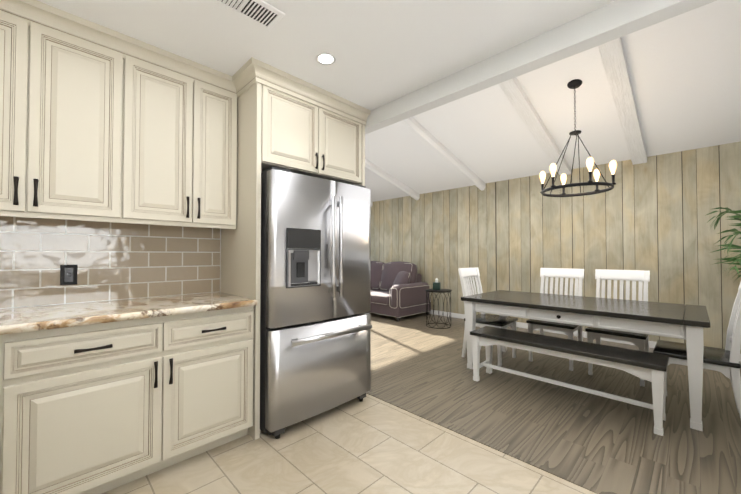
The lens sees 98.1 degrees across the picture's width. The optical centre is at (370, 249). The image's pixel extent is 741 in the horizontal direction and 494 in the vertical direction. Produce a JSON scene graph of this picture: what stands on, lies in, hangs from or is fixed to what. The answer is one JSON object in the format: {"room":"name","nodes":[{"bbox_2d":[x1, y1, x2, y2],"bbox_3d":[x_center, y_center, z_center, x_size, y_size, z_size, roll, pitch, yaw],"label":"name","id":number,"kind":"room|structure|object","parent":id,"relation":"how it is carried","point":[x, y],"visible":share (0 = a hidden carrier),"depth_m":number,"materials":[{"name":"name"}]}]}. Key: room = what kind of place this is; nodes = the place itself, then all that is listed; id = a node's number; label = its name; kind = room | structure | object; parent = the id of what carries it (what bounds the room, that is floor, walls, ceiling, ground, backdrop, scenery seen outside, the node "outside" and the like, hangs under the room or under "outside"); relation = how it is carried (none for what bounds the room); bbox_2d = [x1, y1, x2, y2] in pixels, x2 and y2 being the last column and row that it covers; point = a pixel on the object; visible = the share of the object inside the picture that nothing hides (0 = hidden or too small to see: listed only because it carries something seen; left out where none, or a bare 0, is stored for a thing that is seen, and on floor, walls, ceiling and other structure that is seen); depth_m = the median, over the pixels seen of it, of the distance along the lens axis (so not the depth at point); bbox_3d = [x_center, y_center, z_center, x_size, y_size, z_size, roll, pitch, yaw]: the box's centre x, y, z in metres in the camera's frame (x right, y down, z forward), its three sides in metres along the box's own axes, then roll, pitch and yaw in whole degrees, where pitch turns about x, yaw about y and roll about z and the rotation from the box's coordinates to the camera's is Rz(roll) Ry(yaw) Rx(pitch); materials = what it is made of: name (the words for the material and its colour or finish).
{"room":"kitchen","nodes":[
{"label":"kitchen","id":0,"kind":"room"},
{"bbox_2d":[220,229,220,275],"bbox_3d":[-1.510,0.014,2.323,0.120,2.460,2.760,-1,-1,45],"label":"wall","id":1,"kind":"structure","parent":0,"point":[220,252],"depth_m":2.55,"materials":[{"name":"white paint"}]},
{"bbox_2d":[0,0,31,217],"bbox_3d":[-1.985,-0.707,1.539,0.327,1.045,0.483,-1,-1,45],"label":"upper cabinet","id":2,"kind":"object","parent":1,"relation":"attached to","point":[15,15],"depth_m":1.57,"materials":[{"name":"beige wood"}]},
{"bbox_2d":[32,0,127,222],"bbox_3d":[-1.681,-0.702,1.844,0.327,1.045,0.378,-1,-1,45],"label":"upper cabinet","id":3,"kind":"object","parent":1,"relation":"attached to","point":[99,123],"depth_m":1.73,"materials":[{"name":"beige wood"}]},
{"bbox_2d":[0,216,219,308],"bbox_3d":[-1.816,0.072,1.925,0.007,0.500,1.765,-1,-1,45],"label":"backsplash","id":4,"kind":"structure","parent":1,"relation":"attached to","point":[115,261],"depth_m":2.02,"materials":[{"name":"tile"}]},
{"bbox_2d":[60,265,77,284],"bbox_3d":[-1.805,0.150,1.926,0.006,0.120,0.075,-1,-1,45],"label":"outlet","id":5,"kind":"object","parent":4,"relation":"attached to","point":[68,274],"visible":1,"depth_m":1.92,"materials":[{"name":"black plastic"}]},
{"bbox_2d":[124,36,195,226],"bbox_3d":[-1.417,-0.698,2.108,0.327,1.045,0.370,-1,-1,45],"label":"upper cabinet","id":6,"kind":"object","parent":1,"relation":"attached to","point":[161,190],"depth_m":1.99,"materials":[{"name":"beige wood"}]},
{"bbox_2d":[192,64,239,231],"bbox_3d":[-1.182,-0.694,2.343,0.327,1.045,0.295,-1,-1,45],"label":"upper cabinet","id":7,"kind":"object","parent":1,"relation":"attached to","point":[217,94],"depth_m":2.23,"materials":[{"name":"beige wood"}]},
{"bbox_2d":[240,64,363,184],"bbox_3d":[-0.619,-0.895,2.704,0.617,0.630,0.933,-1,-1,45],"label":"upper cabinet","id":8,"kind":"object","parent":1,"relation":"attached to","point":[286,123],"depth_m":2.34,"materials":[{"name":"beige wood"}]},
{"bbox_2d":[365,0,716,133],"bbox_3d":[0.528,-1.150,2.343,2.960,0.137,0.107,-1,-1,45],"label":"header beam","id":9,"kind":"structure","parent":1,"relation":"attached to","point":[616,19],"depth_m":1.85,"materials":[{"name":"white paint"}]},
{"bbox_2d":[37,0,615,109],"bbox_3d":[0.115,-1.285,0.631,4.840,0.080,2.935,-1,-1,45],"label":"ceiling","id":10,"kind":"structure","parent":0,"point":[382,52],"depth_m":1.82,"materials":[{"name":"white paint"}]},
{"bbox_2d":[211,0,284,30],"bbox_3d":[-0.636,-1.225,1.605,0.175,0.011,0.370,-1,-1,45],"label":"ceiling vent","id":11,"kind":"object","parent":10,"relation":"in","point":[264,15],"visible":1,"depth_m":1.65,"materials":[{"name":"white metal"}]},
{"bbox_2d":[316,53,335,64],"bbox_3d":[-0.286,-1.218,2.057,0.128,0.006,0.128,-1,-1,45],"label":"recessed light","id":12,"kind":"object","parent":10,"relation":"in","point":[325,58],"visible":1,"depth_m":2.06,"materials":[{"name":"white"}]},
{"bbox_2d":[102,393,595,493],"bbox_3d":[0.113,1.244,0.587,4.840,0.060,2.930,-1,-1,45],"label":"floor","id":13,"kind":"structure","parent":0,"point":[369,444],"depth_m":1.85,"materials":[{"name":"tile"}]},
{"bbox_2d":[8,316,167,493],"bbox_3d":[-1.541,0.796,1.752,0.616,0.876,0.570,-1,-1,45],"label":"base cabinet","id":14,"kind":"object","parent":13,"relation":"on","point":[100,408],"depth_m":1.52,"materials":[{"name":"beige wood"}]},
{"bbox_2d":[0,292,257,334],"bbox_3d":[-1.591,0.338,1.679,0.653,0.040,1.786,-1,-1,45],"label":"countertop","id":15,"kind":"structure","parent":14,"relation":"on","point":[27,319],"depth_m":1.66,"materials":[{"name":"stone"}]},
{"bbox_2d":[164,306,253,467],"bbox_3d":[-1.157,0.803,2.136,0.616,0.876,0.516,-1,-1,45],"label":"base cabinet","id":16,"kind":"object","parent":13,"relation":"on","point":[210,353],"depth_m":1.91,"materials":[{"name":"beige wood"}]},
{"bbox_2d":[260,167,371,438],"bbox_3d":[-0.541,0.355,2.602,0.807,1.785,0.897,-1,-1,45],"label":"refrigerator","id":17,"kind":"object","parent":13,"relation":"on","point":[315,328],"visible":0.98,"depth_m":2.25,"materials":[{"name":"grey metal"}]},
{"bbox_2d":[365,312,740,493],"bbox_3d":[1.010,1.306,4.382,7.540,0.064,3.714,-1,-1,45],"label":"floor","id":18,"kind":"structure","parent":0,"point":[596,444],"depth_m":2.50,"materials":[{"name":"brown wood"}]},
{"bbox_2d":[369,261,430,320],"bbox_3d":[0.122,0.784,6.892,2.108,1.072,1.073,-1,-1,45],"label":"sofa","id":19,"kind":"object","parent":18,"relation":"on","point":[398,290],"visible":0.56,"depth_m":6.29,"materials":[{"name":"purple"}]},
{"bbox_2d":[425,288,451,328],"bbox_3d":[1.156,0.988,5.468,0.450,0.614,0.450,-1,-1,45],"label":"drum side table","id":20,"kind":"object","parent":18,"relation":"on","point":[443,291],"visible":1,"depth_m":5.36,"materials":[{"name":"black metal"}]},
{"bbox_2d":[433,278,440,289],"bbox_3d":[1.128,0.581,5.474,0.120,0.200,0.120,0,-1,20],"label":"tissue box","id":21,"kind":"object","parent":20,"relation":"on","point":[436,285],"visible":1,"depth_m":5.43,"materials":[{"name":"green"}]},
{"bbox_2d":[458,267,517,365],"bbox_3d":[1.381,0.746,3.819,0.555,1.045,0.470,-1,-1,45],"label":"dining chair","id":22,"kind":"object","parent":18,"relation":"on","point":[482,319],"visible":0.65,"depth_m":3.80,"materials":[{"name":"white wood"}]},
{"bbox_2d":[526,268,583,370],"bbox_3d":[2.127,0.744,3.684,0.470,1.045,0.555,-1,-1,45],"label":"dining chair","id":23,"kind":"object","parent":18,"relation":"on","point":[568,330],"visible":0.6,"depth_m":3.71,"materials":[{"name":"white wood"}]},
{"bbox_2d":[470,326,668,435],"bbox_3d":[1.581,1.018,2.737,1.400,0.465,0.360,-1,-1,45],"label":"bench","id":24,"kind":"object","parent":18,"relation":"on","point":[649,366],"visible":1,"depth_m":2.54,"materials":[{"name":"brown wood"}]},
{"bbox_2d":[461,290,709,430],"bbox_3d":[1.969,0.880,3.143,1.840,0.755,1.000,-1,-1,45],"label":"dining table","id":25,"kind":"object","parent":18,"relation":"on","point":[687,323],"visible":0.96,"depth_m":2.71,"materials":[{"name":"brown wood"}]},
{"bbox_2d":[585,269,649,386],"bbox_3d":[2.530,0.737,3.281,0.470,1.045,0.555,-1,-1,45],"label":"dining chair","id":26,"kind":"object","parent":18,"relation":"on","point":[640,341],"visible":0.67,"depth_m":3.32,"materials":[{"name":"white wood"}]},
{"bbox_2d":[653,282,740,417],"bbox_3d":[2.551,0.723,2.465,0.555,1.045,0.470,-1,-1,45],"label":"dining chair","id":27,"kind":"object","parent":18,"relation":"on","point":[725,362],"visible":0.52,"depth_m":2.37,"materials":[{"name":"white wood"}]},
{"bbox_2d":[707,207,740,277],"bbox_3d":[3.920,0.389,3.087,0.996,1.734,0.885,-1,-1,45],"label":"potted palm","id":28,"kind":"object","parent":18,"relation":"on","point":[737,216],"visible":1,"depth_m":3.32,"materials":[{"name":"green plant"}]},
{"bbox_2d":[365,0,740,201],"bbox_3d":[1.040,-1.707,4.463,7.540,1.033,3.630,-1,-1,45],"label":"ceiling","id":29,"kind":"structure","parent":0,"point":[684,69],"depth_m":3.66,"materials":[{"name":"white paint"}]},
{"bbox_2d":[365,159,419,199],"bbox_3d":[-0.227,-1.595,5.656,0.110,1.027,3.489,-1,-1,45],"label":"beam","id":30,"kind":"structure","parent":29,"relation":"attached to","point":[385,176],"depth_m":6.22,"materials":[{"name":"white paint"}]},
{"bbox_2d":[401,117,485,190],"bbox_3d":[0.806,-1.612,4.623,0.110,1.027,3.489,-1,-1,45],"label":"beam","id":31,"kind":"structure","parent":29,"relation":"attached to","point":[413,125],"depth_m":4.85,"materials":[{"name":"white paint"}]},
{"bbox_2d":[498,77,570,175],"bbox_3d":[1.746,-1.650,3.683,0.150,0.982,3.489,-1,-1,45],"label":"beam","id":32,"kind":"structure","parent":29,"relation":"attached to","point":[516,96],"depth_m":3.87,"materials":[{"name":"paint"}]},
{"bbox_2d":[539,79,616,196],"bbox_3d":[2.090,-1.154,3.283,0.671,1.129,0.623,-1,-1,45],"label":"chandelier","id":33,"kind":"object","parent":29,"relation":"hanging from","point":[574,84],"visible":1,"depth_m":3.25,"materials":[{"name":"black metal"}]},
{"bbox_2d":[598,37,646,164],"bbox_3d":[2.361,-1.661,3.068,0.150,0.982,3.489,-1,-1,45],"label":"beam","id":34,"kind":"structure","parent":29,"relation":"attached to","point":[613,57],"depth_m":3.24,"materials":[{"name":"paint"}]},
{"bbox_2d":[371,142,740,353],"bbox_3d":[2.280,0.035,5.675,7.300,2.530,0.120,-1,-1,45],"label":"wall","id":35,"kind":"structure","parent":0,"point":[650,215],"depth_m":4.67,"materials":[{"name":"beige wood"}]},
{"bbox_3d":[0.969,-0.484,4.371,7.540,3.523,3.830,-1,-1,45],"label":"wall","id":36,"kind":"structure","parent":0,"visible":0},
{"bbox_2d":[424,310,740,361],"bbox_3d":[2.233,1.256,5.607,7.300,0.085,0.014,-1,-1,45],"label":"baseboard","id":37,"kind":"structure","parent":36,"relation":"attached to","point":[652,344],"depth_m":5.05,"materials":[{"name":"white paint"}]}
]}

